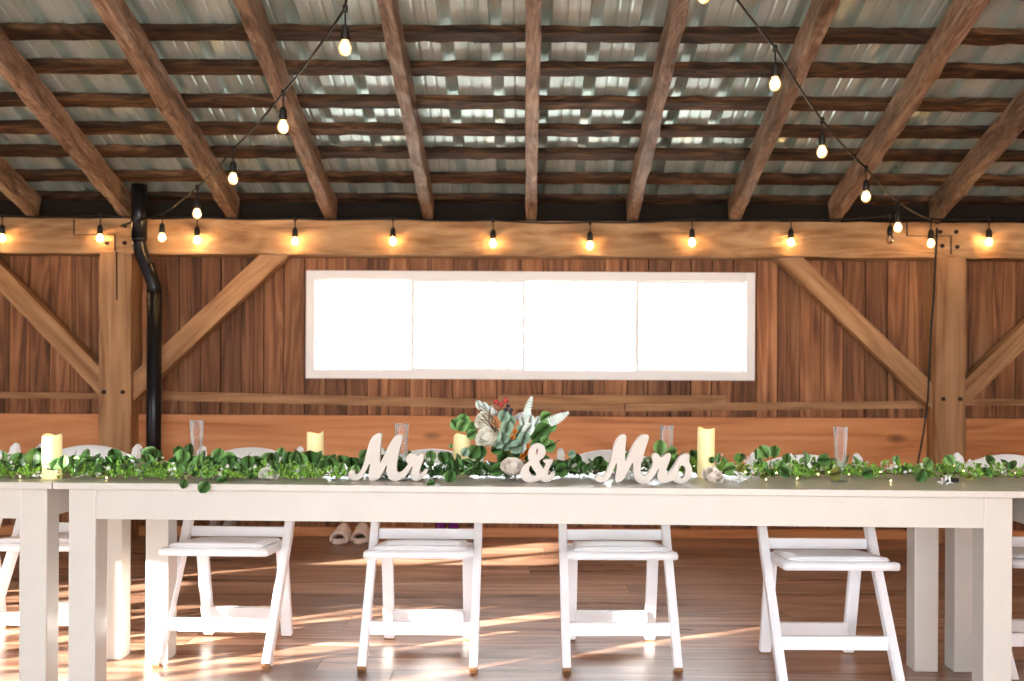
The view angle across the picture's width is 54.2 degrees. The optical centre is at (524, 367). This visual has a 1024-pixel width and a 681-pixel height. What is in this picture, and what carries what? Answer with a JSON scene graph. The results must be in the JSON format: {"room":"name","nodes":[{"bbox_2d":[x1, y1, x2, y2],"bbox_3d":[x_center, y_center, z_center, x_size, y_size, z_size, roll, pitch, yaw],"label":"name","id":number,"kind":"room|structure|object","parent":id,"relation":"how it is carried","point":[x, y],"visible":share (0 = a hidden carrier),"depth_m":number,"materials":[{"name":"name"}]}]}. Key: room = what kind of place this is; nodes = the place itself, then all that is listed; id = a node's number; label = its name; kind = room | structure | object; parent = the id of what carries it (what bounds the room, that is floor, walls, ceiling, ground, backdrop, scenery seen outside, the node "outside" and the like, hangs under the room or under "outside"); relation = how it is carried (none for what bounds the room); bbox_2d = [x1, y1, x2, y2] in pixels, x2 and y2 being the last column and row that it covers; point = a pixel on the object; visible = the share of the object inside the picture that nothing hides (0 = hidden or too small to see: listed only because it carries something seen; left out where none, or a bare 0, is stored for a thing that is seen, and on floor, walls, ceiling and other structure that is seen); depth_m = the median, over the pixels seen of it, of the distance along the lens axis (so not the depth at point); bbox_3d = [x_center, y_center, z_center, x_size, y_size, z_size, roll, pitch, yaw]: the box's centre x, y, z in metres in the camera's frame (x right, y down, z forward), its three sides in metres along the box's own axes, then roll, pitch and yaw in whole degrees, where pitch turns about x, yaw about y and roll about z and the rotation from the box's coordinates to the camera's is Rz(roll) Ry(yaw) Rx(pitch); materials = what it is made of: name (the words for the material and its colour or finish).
{"room":"event hall","nodes":[
{"label":"event hall","id":0,"kind":"room"},
{"bbox_2d":[0,0,1023,195],"bbox_3d":[0.009,-2.497,2.555,11.192,3.098,9.512,0,0,0],"label":"ceiling","id":1,"kind":"structure","parent":0,"point":[599,13],"depth_m":5.47,"materials":[{"name":"grey metal"}]},
{"bbox_2d":[120,0,351,241],"bbox_3d":[-1.394,-1.403,4.773,0.285,1.221,4.139,0,0,-32],"label":"string light","id":2,"kind":"object","parent":1,"relation":"hanging from","point":[345,30],"visible":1,"depth_m":4.50,"materials":[{"name":"black rubber"}]},
{"bbox_2d":[158,211,165,241],"bbox_3d":[-2.305,-0.897,6.350,0.051,0.200,0.051,0,0,0],"label":"bulb","id":3,"kind":"object","parent":2,"relation":"attached to","point":[161,227],"depth_m":6.34,"materials":[{"name":"white glass"}]},
{"bbox_2d":[192,185,201,218],"bbox_3d":[-1.902,-0.964,5.800,0.051,0.200,0.051,0,0,0],"label":"bulb","id":4,"kind":"object","parent":2,"relation":"attached to","point":[196,202],"depth_m":5.79,"materials":[{"name":"white glass"}]},
{"bbox_2d":[228,146,237,184],"bbox_3d":[-1.504,-1.044,5.150,0.051,0.200,0.051,0,0,0],"label":"bulb","id":5,"kind":"object","parent":2,"relation":"attached to","point":[233,167],"depth_m":5.14,"materials":[{"name":"white glass"}]},
{"bbox_2d":[277,89,288,133],"bbox_3d":[-1.089,-1.154,4.500,0.051,0.200,0.051,0,0,0],"label":"bulb","id":6,"kind":"object","parent":2,"relation":"attached to","point":[282,111],"depth_m":4.49,"materials":[{"name":"white glass"}]},
{"bbox_2d":[338,5,351,55],"bbox_3d":[-0.693,-1.301,3.850,0.051,0.200,0.051,0,0,0],"label":"bulb","id":7,"kind":"object","parent":2,"relation":"attached to","point":[345,30],"depth_m":3.84,"materials":[{"name":"white glass"}]},
{"bbox_2d":[0,92,1013,111],"bbox_3d":[0.009,-1.482,5.578,11.003,0.074,0.109,0,0,0],"label":"purlin","id":8,"kind":"object","parent":1,"relation":"attached to","point":[7,99],"visible":0.8,"depth_m":5.54,"materials":[{"name":"brown wood"}]},
{"bbox_2d":[0,144,1023,161],"bbox_3d":[0.007,-1.311,6.107,11.004,0.075,0.109,0,0,0],"label":"purlin","id":9,"kind":"object","parent":1,"relation":"attached to","point":[15,150],"visible":0.77,"depth_m":6.07,"materials":[{"name":"brown wood"}]},
{"bbox_2d":[15,169,1023,186],"bbox_3d":[0.007,-1.217,6.398,11.003,0.072,0.116,0,0,0],"label":"purlin","id":10,"kind":"object","parent":1,"relation":"attached to","point":[37,175],"visible":0.77,"depth_m":6.36,"materials":[{"name":"brown wood"}]},
{"bbox_2d":[0,535,1023,680],"bbox_3d":[-0.006,1.152,2.170,10.998,0.030,9.157,0,0,0],"label":"floor","id":11,"kind":"structure","parent":0,"point":[719,582],"depth_m":4.54,"materials":[{"name":"brown wood"}]},
{"bbox_2d":[0,443,20,628],"bbox_3d":[-2.424,0.730,4.116,0.450,0.812,0.524,0,0,-1],"label":"folding chair","id":12,"kind":"object","parent":11,"relation":"on","point":[15,448],"visible":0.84,"depth_m":4.33,"materials":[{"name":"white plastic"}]},
{"bbox_2d":[0,460,141,680],"bbox_3d":[-3.079,0.741,3.605,3.100,0.760,0.760,0,0,0],"label":"banquet table","id":13,"kind":"object","parent":11,"relation":"on","point":[38,506],"visible":0.65,"depth_m":3.26,"materials":[{"name":"beige paint"}]},
{"bbox_2d":[42,433,61,479],"bbox_3d":[-1.575,0.293,3.330,0.062,0.150,0.062,0,0,0],"label":"pillar candle","id":14,"kind":"object","parent":13,"relation":"on","point":[51,444],"visible":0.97,"depth_m":3.30,"materials":[{"name":"beige wax"}]},
{"bbox_2d":[0,443,141,627],"bbox_3d":[-1.889,0.733,4.096,0.450,0.812,0.524,0,0,0],"label":"folding chair","id":15,"kind":"object","parent":11,"relation":"on","point":[11,544],"visible":0.19,"depth_m":4.04,"materials":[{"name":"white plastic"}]},
{"bbox_2d":[98,252,142,537],"bbox_3d":[-2.689,0.182,6.646,0.216,1.883,0.216,0,0,0],"label":"wall post","id":16,"kind":"object","parent":11,"relation":"on","point":[120,292],"visible":0.77,"depth_m":6.55,"materials":[{"name":"brown wood"}]},
{"bbox_2d":[0,258,98,392],"bbox_3d":[-3.311,-0.435,6.650,1.248,1.279,0.104,0,0,0],"label":"knee brace","id":17,"kind":"object","parent":16,"relation":"attached to","point":[12,287],"visible":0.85,"depth_m":6.60,"materials":[{"name":"brown wood"}]},
{"bbox_2d":[133,255,291,400],"bbox_3d":[-2.160,-0.273,6.650,1.200,1.147,0.105,0,0,0],"label":"knee brace","id":18,"kind":"object","parent":16,"relation":"attached to","point":[263,267],"visible":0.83,"depth_m":6.60,"materials":[{"name":"brown wood"}]},
{"bbox_2d":[130,183,162,542],"bbox_3d":[-2.444,-0.029,6.450,0.204,2.307,0.104,0,0,0],"label":"pipe","id":19,"kind":"object","parent":11,"relation":"on","point":[139,192],"visible":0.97,"depth_m":6.41,"materials":[{"name":"black metal"}]},
{"bbox_2d":[204,520,221,536],"bbox_3d":[-2.028,1.048,6.500,0.092,0.156,0.246,0,0,0],"label":"shoe","id":20,"kind":"object","parent":11,"relation":"on","point":[212,522],"visible":0.14,"depth_m":6.51,"materials":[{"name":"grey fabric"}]},
{"bbox_2d":[151,445,303,668],"bbox_3d":[-1.173,0.737,4.016,0.450,0.812,0.524,0,0,2],"label":"folding chair","id":21,"kind":"object","parent":11,"relation":"on","point":[250,541],"visible":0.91,"depth_m":3.94,"materials":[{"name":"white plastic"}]},
{"bbox_2d":[219,520,235,536],"bbox_3d":[-1.937,1.049,6.500,0.092,0.156,0.246,0,0,0],"label":"shoe","id":22,"kind":"object","parent":11,"relation":"on","point":[226,522],"visible":0.2,"depth_m":6.51,"materials":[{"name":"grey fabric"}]},
{"bbox_2d":[329,522,351,544],"bbox_3d":[-1.193,1.071,6.520,0.116,0.120,0.260,0,0,7],"label":"slipper","id":23,"kind":"object","parent":11,"relation":"on","point":[344,530],"visible":0.99,"depth_m":6.46,"materials":[{"name":"beige fabric"}]},
{"bbox_2d":[350,522,369,543],"bbox_3d":[-1.069,1.071,6.540,0.116,0.120,0.260,0,0,0],"label":"slipper","id":24,"kind":"object","parent":11,"relation":"on","point":[361,534],"visible":0.98,"depth_m":6.48,"materials":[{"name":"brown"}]},
{"bbox_2d":[357,447,483,671],"bbox_3d":[-0.399,0.741,3.981,0.450,0.812,0.524,0,0,0],"label":"folding chair","id":25,"kind":"object","parent":11,"relation":"on","point":[410,543],"visible":0.84,"depth_m":3.91,"materials":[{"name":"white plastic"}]},
{"bbox_2d":[435,523,445,528],"bbox_3d":[-0.552,1.056,6.500,0.092,0.156,0.246,0,0,0],"label":"shoe","id":26,"kind":"object","parent":11,"relation":"on","point":[437,525],"visible":0.16,"depth_m":6.50,"materials":[{"name":"purple fabric"}]},
{"bbox_2d":[448,523,459,539],"bbox_3d":[-0.465,1.057,6.500,0.092,0.156,0.246,0,0,0],"label":"shoe","id":27,"kind":"object","parent":11,"relation":"on","point":[451,525],"visible":0.2,"depth_m":6.50,"materials":[{"name":"purple fabric"}]},
{"bbox_2d":[53,461,1023,680],"bbox_3d":[0.037,0.757,3.554,3.100,0.760,0.760,0,0,2],"label":"banquet table","id":28,"kind":"object","parent":11,"relation":"on","point":[984,506],"visible":0.69,"depth_m":3.22,"materials":[{"name":"beige paint"}]},
{"bbox_2d":[0,443,361,492],"bbox_3d":[-1.201,0.330,3.351,1.329,0.139,0.350,0,0,0],"label":"garland","id":29,"kind":"object","parent":28,"relation":"on","point":[315,464],"visible":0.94,"depth_m":3.33,"materials":[{"name":"green plant"}]},
{"bbox_2d":[190,420,203,454],"bbox_3d":[-1.156,0.277,3.520,0.060,0.188,0.060,0,0,0],"label":"champagne flute","id":30,"kind":"object","parent":28,"relation":"on","point":[202,421],"visible":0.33,"depth_m":3.52,"materials":[{"name":"clear glass"}]},
{"bbox_2d":[258,466,279,479],"bbox_3d":[-0.849,0.349,3.337,0.082,0.043,0.068,0,0,-22],"label":"rose","id":31,"kind":"object","parent":28,"relation":"on","point":[261,473],"visible":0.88,"depth_m":3.32,"materials":[{"name":"beige plant"}]},
{"bbox_2d":[307,431,323,454],"bbox_3d":[-0.756,0.300,3.600,0.060,0.147,0.060,0,0,0],"label":"pillar candle","id":32,"kind":"object","parent":28,"relation":"on","point":[315,441],"visible":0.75,"depth_m":3.58,"materials":[{"name":"beige wax"}]},
{"bbox_2d":[348,433,427,480],"bbox_3d":[-0.454,0.295,3.324,0.263,0.158,0.028,0,0,0],"label":"letter sign","id":33,"kind":"object","parent":28,"relation":"on","point":[373,454],"visible":1,"depth_m":3.31,"materials":[{"name":"white paint"}]},
{"bbox_2d":[395,423,408,456],"bbox_3d":[-0.434,0.285,3.520,0.060,0.179,0.060,0,0,0],"label":"champagne flute","id":34,"kind":"object","parent":28,"relation":"on","point":[407,424],"visible":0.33,"depth_m":3.52,"materials":[{"name":"clear glass"}]},
{"bbox_2d":[453,433,470,473],"bbox_3d":[-0.225,0.305,3.580,0.062,0.142,0.062,0,0,0],"label":"pillar candle","id":35,"kind":"object","parent":28,"relation":"on","point":[460,441],"visible":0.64,"depth_m":3.55,"materials":[{"name":"beige wax"}]},
{"bbox_2d":[345,444,605,485],"bbox_3d":[-0.179,0.326,3.377,0.940,0.135,0.401,0,0,0],"label":"garland","id":36,"kind":"object","parent":28,"relation":"on","point":[574,465],"visible":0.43,"depth_m":3.41,"materials":[{"name":"green plant"}]},
{"bbox_2d":[450,396,568,461],"bbox_3d":[-0.055,0.231,3.492,0.421,0.267,0.121,0,0,0],"label":"bouquet","id":37,"kind":"object","parent":28,"relation":"on","point":[539,428],"visible":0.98,"depth_m":3.48,"materials":[{"name":"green plant"}]},
{"bbox_2d":[500,457,523,476],"bbox_3d":[-0.044,0.333,3.343,0.090,0.069,0.075,0,0,0],"label":"rose","id":38,"kind":"object","parent":28,"relation":"on","point":[513,465],"visible":0.97,"depth_m":3.33,"materials":[{"name":"beige plant"}]},
{"bbox_2d":[520,443,554,482],"bbox_3d":[0.042,0.313,3.304,0.114,0.129,0.028,0,0,0],"label":"sign","id":39,"kind":"object","parent":28,"relation":"on","point":[542,474],"visible":1,"depth_m":3.29,"materials":[{"name":"white paint"}]},
{"bbox_2d":[594,434,691,483],"bbox_3d":[0.387,0.298,3.279,0.319,0.163,0.028,0,0,0],"label":"letter sign","id":40,"kind":"object","parent":28,"relation":"on","point":[635,455],"visible":1,"depth_m":3.27,"materials":[{"name":"white paint"}]},
{"bbox_2d":[660,425,673,458],"bbox_3d":[0.498,0.291,3.520,0.060,0.177,0.060,0,0,0],"label":"champagne flute","id":41,"kind":"object","parent":28,"relation":"on","point":[672,427],"visible":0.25,"depth_m":3.51,"materials":[{"name":"clear glass"}]},
{"bbox_2d":[697,427,714,477],"bbox_3d":[0.628,0.292,3.470,0.060,0.176,0.060,0,0,0],"label":"pillar candle","id":42,"kind":"object","parent":28,"relation":"on","point":[705,437],"visible":0.85,"depth_m":3.44,"materials":[{"name":"beige wax"}]},
{"bbox_2d":[603,440,813,479],"bbox_3d":[0.619,0.311,3.518,0.746,0.134,0.323,0,0,10],"label":"garland","id":43,"kind":"object","parent":28,"relation":"on","point":[763,451],"visible":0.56,"depth_m":3.42,"materials":[{"name":"green plant"}]},
{"bbox_2d":[702,466,724,483],"bbox_3d":[0.612,0.351,3.285,0.077,0.054,0.069,0,0,40],"label":"rose","id":44,"kind":"object","parent":28,"relation":"on","point":[712,474],"visible":1,"depth_m":3.27,"materials":[{"name":"beige plant"}]},
{"bbox_2d":[725,471,747,482],"bbox_3d":[0.706,0.359,3.293,0.073,0.040,0.080,0,0,-28],"label":"satin ribbon","id":45,"kind":"object","parent":28,"relation":"on","point":[739,478],"visible":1,"depth_m":3.29,"materials":[{"name":"white fabric"}]},
{"bbox_2d":[831,426,849,481],"bbox_3d":[1.067,0.290,3.380,0.060,0.185,0.060,0,0,0],"label":"champagne flute","id":46,"kind":"object","parent":28,"relation":"on","point":[834,428],"visible":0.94,"depth_m":3.38,"materials":[{"name":"clear glass"}]},
{"bbox_2d":[833,426,847,466],"bbox_3d":[1.067,0.267,3.380,0.048,0.138,0.048,0,0,0],"label":"bowl","id":47,"kind":"object","parent":46,"relation":"on","point":[834,428],"depth_m":3.38,"materials":[{"name":"clear glass"}]},
{"bbox_2d":[744,467,1023,481],"bbox_3d":[1.281,0.367,3.480,1.101,0.034,0.282,0,0,-3],"label":"string","id":48,"kind":"object","parent":28,"relation":"on","point":[952,479],"visible":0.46,"depth_m":3.38,"materials":[{"name":"green plant"}]},
{"bbox_2d":[791,451,1023,481],"bbox_3d":[1.342,0.335,3.426,0.847,0.094,0.344,0,0,0],"label":"garland","id":49,"kind":"object","parent":28,"relation":"on","point":[921,474],"visible":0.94,"depth_m":3.46,"materials":[{"name":"green plant"}]},
{"bbox_2d":[937,474,953,484],"bbox_3d":[1.373,0.363,3.271,0.038,0.038,0.074,0,0,-5],"label":"satin ribbon","id":50,"kind":"object","parent":28,"relation":"on","point":[943,480],"visible":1,"depth_m":3.27,"materials":[{"name":"white fabric"}]},
{"bbox_2d":[557,448,682,672],"bbox_3d":[0.362,0.745,3.981,0.450,0.812,0.524,0,0,-1],"label":"folding chair","id":51,"kind":"object","parent":11,"relation":"on","point":[601,544],"visible":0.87,"depth_m":3.90,"materials":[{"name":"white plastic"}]},
{"bbox_2d":[749,452,904,680],"bbox_3d":[1.131,0.749,3.806,0.450,0.812,0.524,0,0,0],"label":"folding chair","id":52,"kind":"object","parent":11,"relation":"on","point":[816,554],"visible":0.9,"depth_m":3.73,"materials":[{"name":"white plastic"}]},
{"bbox_2d":[924,258,965,543],"bbox_3d":[2.789,0.214,6.645,0.202,1.880,0.214,0,0,0],"label":"wall post","id":53,"kind":"object","parent":11,"relation":"on","point":[945,425],"visible":0.75,"depth_m":6.55,"materials":[{"name":"brown wood"}]},
{"bbox_2d":[773,258,932,408],"bbox_3d":[2.258,-0.232,6.650,1.225,1.181,0.104,0,0,0],"label":"knee brace","id":54,"kind":"object","parent":53,"relation":"attached to","point":[842,311],"visible":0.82,"depth_m":6.60,"materials":[{"name":"brown wood"}]},
{"bbox_2d":[965,319,1023,406],"bbox_3d":[3.266,-0.175,6.650,1.063,1.039,0.105,0,0,0],"label":"knee brace","id":55,"kind":"object","parent":53,"relation":"attached to","point":[1011,345],"visible":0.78,"depth_m":6.60,"materials":[{"name":"brown wood"}]},
{"bbox_2d":[935,467,1023,671],"bbox_3d":[2.779,0.772,3.502,2.400,0.760,0.760,0,0,0],"label":"banquet table","id":56,"kind":"object","parent":11,"relation":"on","point":[958,541],"visible":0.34,"depth_m":3.76,"materials":[{"name":"beige paint"}]},
{"bbox_2d":[953,452,1023,680],"bbox_3d":[1.981,0.753,3.866,0.450,0.812,0.524,0,0,0],"label":"folding chair","id":57,"kind":"object","parent":11,"relation":"on","point":[1017,541],"visible":0.3,"depth_m":3.94,"materials":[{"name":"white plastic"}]},
{"bbox_2d":[0,256,1023,529],"bbox_3d":[0.003,-0.313,6.788,11.003,2.900,0.084,0,0,0],"label":"wall","id":58,"kind":"structure","parent":0,"point":[802,354],"depth_m":6.75,"materials":[{"name":"brown wood"}]},
{"bbox_2d":[0,413,97,454],"bbox_3d":[-3.871,0.493,6.720,2.046,0.383,0.047,0,0,0],"label":"board","id":59,"kind":"object","parent":58,"relation":"attached to","point":[25,429],"visible":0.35,"depth_m":6.70,"materials":[{"name":"brown wood"}]},
{"bbox_2d":[0,392,98,398],"bbox_3d":[-3.466,0.182,6.730,1.212,0.045,0.038,1,0,0],"label":"board","id":60,"kind":"object","parent":58,"relation":"attached to","point":[55,395],"visible":0.86,"depth_m":6.71,"materials":[{"name":"brown wood"}]},
{"bbox_2d":[140,391,623,411],"bbox_3d":[-0.996,0.222,6.730,3.328,0.065,0.038,1,0,0],"label":"board","id":61,"kind":"object","parent":58,"relation":"attached to","point":[166,395],"visible":0.88,"depth_m":6.71,"materials":[{"name":"brown wood"}]},
{"bbox_2d":[498,395,726,403],"bbox_3d":[0.583,0.210,6.700,1.530,0.058,0.038,0,0,0],"label":"board","id":62,"kind":"object","parent":61,"relation":"on","point":[624,399],"visible":0.94,"depth_m":6.68,"materials":[{"name":"brown wood"}]},
{"bbox_2d":[0,217,1023,261],"bbox_3d":[0.005,-0.852,6.657,11.002,0.239,0.238,0,0,0],"label":"beam","id":63,"kind":"structure","parent":58,"relation":"attached to","point":[37,237],"depth_m":6.55,"materials":[{"name":"brown wood"}]},
{"bbox_2d":[0,155,42,217],"bbox_3d":[-3.232,-1.738,4.512,0.084,1.500,4.268,0,0,0],"label":"rafter","id":64,"kind":"object","parent":63,"relation":"on","point":[13,185],"visible":0.94,"depth_m":6.34,"materials":[{"name":"brown wood"}]},
{"bbox_2d":[0,27,130,217],"bbox_3d":[-2.617,-1.733,4.508,0.085,1.497,4.260,0,0,0],"label":"rafter","id":65,"kind":"object","parent":63,"relation":"on","point":[15,69],"visible":0.94,"depth_m":5.58,"materials":[{"name":"brown wood"}]},
{"bbox_2d":[91,0,239,217],"bbox_3d":[-1.924,-1.730,4.509,0.086,1.503,4.266,0,0,0],"label":"rafter","id":66,"kind":"object","parent":63,"relation":"on","point":[117,15],"visible":0.95,"depth_m":5.29,"materials":[{"name":"brown wood"}]},
{"bbox_2d":[0,120,1023,138],"bbox_3d":[0.008,-1.393,5.852,11.001,0.074,0.113,0,0,0],"label":"purlin","id":67,"kind":"object","parent":66,"relation":"on","point":[624,130],"visible":0.7,"depth_m":5.82,"materials":[{"name":"brown wood"}]},
{"bbox_2d":[233,0,335,218],"bbox_3d":[-1.281,-1.730,4.508,0.083,1.502,4.266,0,0,0],"label":"rafter","id":68,"kind":"object","parent":63,"relation":"on","point":[258,29],"visible":0.94,"depth_m":5.29,"materials":[{"name":"brown wood"}]},
{"bbox_2d":[377,0,434,219],"bbox_3d":[-0.633,-1.725,4.511,0.084,1.501,4.264,0,0,0],"label":"rafter","id":69,"kind":"object","parent":63,"relation":"on","point":[390,12],"visible":0.97,"depth_m":5.28,"materials":[{"name":"brown wood"}]},
{"bbox_2d":[0,200,1023,222],"bbox_3d":[0.007,-1.063,6.701,11.003,0.206,0.038,0,0,0],"label":"board","id":70,"kind":"object","parent":63,"relation":"on","point":[344,210],"visible":0.28,"depth_m":6.68,"materials":[{"name":"black wood"}]},
{"bbox_2d":[0,213,1023,249],"bbox_3d":[-0.242,-0.893,6.505,7.721,0.249,0.051,0,0,0],"label":"string light","id":71,"kind":"object","parent":63,"relation":"hanging from","point":[2,227],"visible":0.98,"depth_m":6.50,"materials":[{"name":"black rubber"}]},
{"bbox_2d":[0,213,5,242],"bbox_3d":[-3.402,-0.911,6.505,0.051,0.200,0.051,0,0,0],"label":"bulb","id":72,"kind":"object","parent":71,"relation":"attached to","point":[2,228],"depth_m":6.50,"materials":[{"name":"white"}]},
{"bbox_2d":[96,213,103,242],"bbox_3d":[-2.764,-0.911,6.505,0.051,0.200,0.051,0,0,0],"label":"bulb","id":73,"kind":"object","parent":71,"relation":"attached to","point":[99,228],"depth_m":6.50,"materials":[{"name":"white glass"}]},
{"bbox_2d":[193,216,200,244],"bbox_3d":[-2.133,-0.898,6.505,0.051,0.200,0.051,0,0,0],"label":"bulb","id":74,"kind":"object","parent":71,"relation":"attached to","point":[196,230],"depth_m":6.50,"materials":[{"name":"white glass"}]},
{"bbox_2d":[291,216,298,245],"bbox_3d":[-1.496,-0.891,6.505,0.051,0.200,0.051,0,0,0],"label":"bulb","id":75,"kind":"object","parent":71,"relation":"attached to","point":[294,232],"depth_m":6.50,"materials":[{"name":"white glass"}]},
{"bbox_2d":[389,216,396,245],"bbox_3d":[-0.858,-0.891,6.505,0.051,0.200,0.051,0,0,0],"label":"bulb","id":76,"kind":"object","parent":71,"relation":"attached to","point":[392,232],"depth_m":6.50,"materials":[{"name":"white glass"}]},
{"bbox_2d":[489,218,496,247],"bbox_3d":[-0.208,-0.878,6.505,0.051,0.200,0.051,0,0,0],"label":"bulb","id":77,"kind":"object","parent":71,"relation":"attached to","point":[492,234],"depth_m":6.50,"materials":[{"name":"white glass"}]},
{"bbox_2d":[586,220,593,249],"bbox_3d":[0.423,-0.865,6.505,0.051,0.200,0.051,0,0,0],"label":"bulb","id":78,"kind":"object","parent":71,"relation":"attached to","point":[589,236],"depth_m":6.50,"materials":[{"name":"white glass"}]},
{"bbox_2d":[688,217,695,246],"bbox_3d":[1.087,-0.885,6.505,0.051,0.200,0.051,0,0,0],"label":"bulb","id":79,"kind":"object","parent":71,"relation":"attached to","point":[691,233],"depth_m":6.50,"materials":[{"name":"white"}]},
{"bbox_2d":[787,217,794,246],"bbox_3d":[1.731,-0.885,6.505,0.051,0.200,0.051,0,0,0],"label":"bulb","id":80,"kind":"object","parent":71,"relation":"attached to","point":[791,232],"depth_m":6.50,"materials":[{"name":"white"}]},
{"bbox_2d":[886,214,893,243],"bbox_3d":[2.375,-0.904,6.505,0.051,0.200,0.051,0,0,0],"label":"bulb","id":81,"kind":"object","parent":71,"relation":"attached to","point":[890,229],"depth_m":6.50,"materials":[{"name":"clear glass"}]},
{"bbox_2d":[985,217,992,246],"bbox_3d":[3.019,-0.885,6.505,0.051,0.200,0.051,0,0,0],"label":"bulb","id":82,"kind":"object","parent":71,"relation":"attached to","point":[989,232],"depth_m":6.50,"materials":[{"name":"white glass"}]},
{"bbox_2d":[525,0,541,220],"bbox_3d":[0.042,-1.717,4.511,0.080,1.500,4.266,0,0,0],"label":"rafter","id":83,"kind":"object","parent":63,"relation":"on","point":[533,7],"visible":1,"depth_m":5.26,"materials":[{"name":"brown wood"}]},
{"bbox_2d":[627,0,689,220],"bbox_3d":[0.710,-1.719,4.509,0.082,1.503,4.270,0,0,0],"label":"rafter","id":84,"kind":"object","parent":63,"relation":"on","point":[673,26],"visible":1,"depth_m":5.26,"materials":[{"name":"brown wood"}]},
{"bbox_2d":[0,191,1023,205],"bbox_3d":[0.006,-1.127,6.678,11.004,0.072,0.112,0,0,0],"label":"purlin","id":85,"kind":"object","parent":84,"relation":"on","point":[46,195],"visible":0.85,"depth_m":6.64,"materials":[{"name":"brown wood"}]},
{"bbox_2d":[728,0,842,219],"bbox_3d":[1.384,-1.713,4.509,0.082,1.500,4.267,0,0,0],"label":"rafter","id":86,"kind":"object","parent":63,"relation":"on","point":[817,21],"visible":0.92,"depth_m":5.27,"materials":[{"name":"brown wood"}]},
{"bbox_2d":[827,0,989,221],"bbox_3d":[2.046,-1.711,4.510,0.086,1.502,4.267,0,0,0],"label":"rafter","id":87,"kind":"object","parent":63,"relation":"on","point":[961,15],"visible":0.97,"depth_m":5.26,"materials":[{"name":"brown wood"}]},
{"bbox_2d":[904,228,937,529],"bbox_3d":[2.589,0.072,6.538,0.211,1.977,0.013,0,0,0],"label":"power cable","id":88,"kind":"object","parent":63,"relation":"hanging from","point":[936,237],"visible":0.85,"depth_m":6.53,"materials":[{"name":"black rubber"}]},
{"bbox_2d":[927,87,1023,222],"bbox_3d":[2.708,-1.707,4.511,0.082,1.504,4.268,0,0,0],"label":"rafter","id":89,"kind":"object","parent":63,"relation":"on","point":[1009,123],"visible":0.99,"depth_m":5.88,"materials":[{"name":"brown wood"}]},
{"bbox_2d":[0,23,1023,44],"bbox_3d":[0.009,-1.668,4.997,11.000,0.073,0.112,0,0,0],"label":"purlin","id":90,"kind":"object","parent":89,"relation":"on","point":[14,31],"visible":0.76,"depth_m":4.96,"materials":[{"name":"brown wood"}]},
{"bbox_2d":[26,58,1023,78],"bbox_3d":[0.008,-1.579,5.276,11.003,0.073,0.112,0,0,0],"label":"purlin","id":91,"kind":"object","parent":89,"relation":"on","point":[204,66],"visible":0.75,"depth_m":5.24,"materials":[{"name":"brown wood"}]},
{"bbox_2d":[698,0,938,247],"bbox_3d":[1.408,-1.453,4.679,0.219,1.363,4.447,0,0,32],"label":"string light","id":92,"kind":"object","parent":89,"relation":"hanging from","point":[774,67],"visible":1,"depth_m":4.84,"materials":[{"name":"black rubber"}]},
{"bbox_2d":[769,44,780,90],"bbox_3d":[1.063,-1.276,4.250,0.051,0.200,0.051,0,0,0],"label":"bulb","id":93,"kind":"object","parent":92,"relation":"attached to","point":[774,67],"depth_m":4.24,"materials":[{"name":"white glass"}]},
{"bbox_2d":[817,117,826,157],"bbox_3d":[1.441,-1.118,4.850,0.051,0.200,0.051,0,0,0],"label":"bulb","id":94,"kind":"object","parent":92,"relation":"attached to","point":[821,138],"depth_m":4.84,"materials":[{"name":"white glass"}]},
{"bbox_2d":[861,165,870,201],"bbox_3d":[1.842,-0.994,5.400,0.051,0.200,0.051,0,0,0],"label":"bulb","id":95,"kind":"object","parent":92,"relation":"attached to","point":[866,187],"depth_m":5.39,"materials":[{"name":"white glass"}]},
{"bbox_2d":[893,199,902,232],"bbox_3d":[2.220,-0.904,5.950,0.051,0.200,0.051,0,0,0],"label":"bulb","id":96,"kind":"object","parent":92,"relation":"attached to","point":[897,216],"depth_m":5.94,"materials":[{"name":"white glass"}]},
{"bbox_2d":[927,217,934,247],"bbox_3d":[2.599,-0.865,6.400,0.051,0.200,0.051,0,0,0],"label":"bulb","id":97,"kind":"object","parent":92,"relation":"attached to","point":[930,233],"depth_m":6.39,"materials":[{"name":"white glass"}]},
{"bbox_2d":[0,525,1023,538],"bbox_3d":[-0.005,1.107,6.730,11.001,0.062,0.043,0,0,0],"label":"baseboard","id":98,"kind":"structure","parent":58,"relation":"attached to","point":[325,531],"depth_m":6.71,"materials":[{"name":"brown wood"}]},
{"bbox_2d":[306,270,754,380],"bbox_3d":[0.037,-0.286,6.772,3.017,0.726,0.115,0,0,0],"label":"window","id":99,"kind":"structure","parent":58,"relation":"in","point":[312,276],"depth_m":6.71,"materials":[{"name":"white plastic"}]},
{"bbox_2d":[139,414,926,466],"bbox_3d":[0.084,0.515,6.720,5.355,0.382,0.047,0,0,0],"label":"board","id":100,"kind":"object","parent":58,"relation":"attached to","point":[876,440],"visible":0.38,"depth_m":6.70,"materials":[{"name":"brown wood"}]},
{"bbox_2d":[625,401,925,410],"bbox_3d":[1.700,0.256,6.730,2.053,0.056,0.038,-1,0,0],"label":"board","id":101,"kind":"object","parent":58,"relation":"attached to","point":[729,406],"visible":0.89,"depth_m":6.71,"materials":[{"name":"brown wood"}]},
{"bbox_2d":[965,418,1023,462],"bbox_3d":[3.921,0.535,6.720,1.945,0.382,0.047,0,0,0],"label":"board","id":102,"kind":"object","parent":58,"relation":"attached to","point":[983,436],"visible":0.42,"depth_m":6.70,"materials":[{"name":"brown wood"}]},
{"bbox_2d":[968,399,1023,405],"bbox_3d":[3.399,0.232,6.730,0.942,0.045,0.038,0,0,0],"label":"board","id":103,"kind":"object","parent":58,"relation":"attached to","point":[975,402],"visible":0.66,"depth_m":6.71,"materials":[{"name":"brown wood"}]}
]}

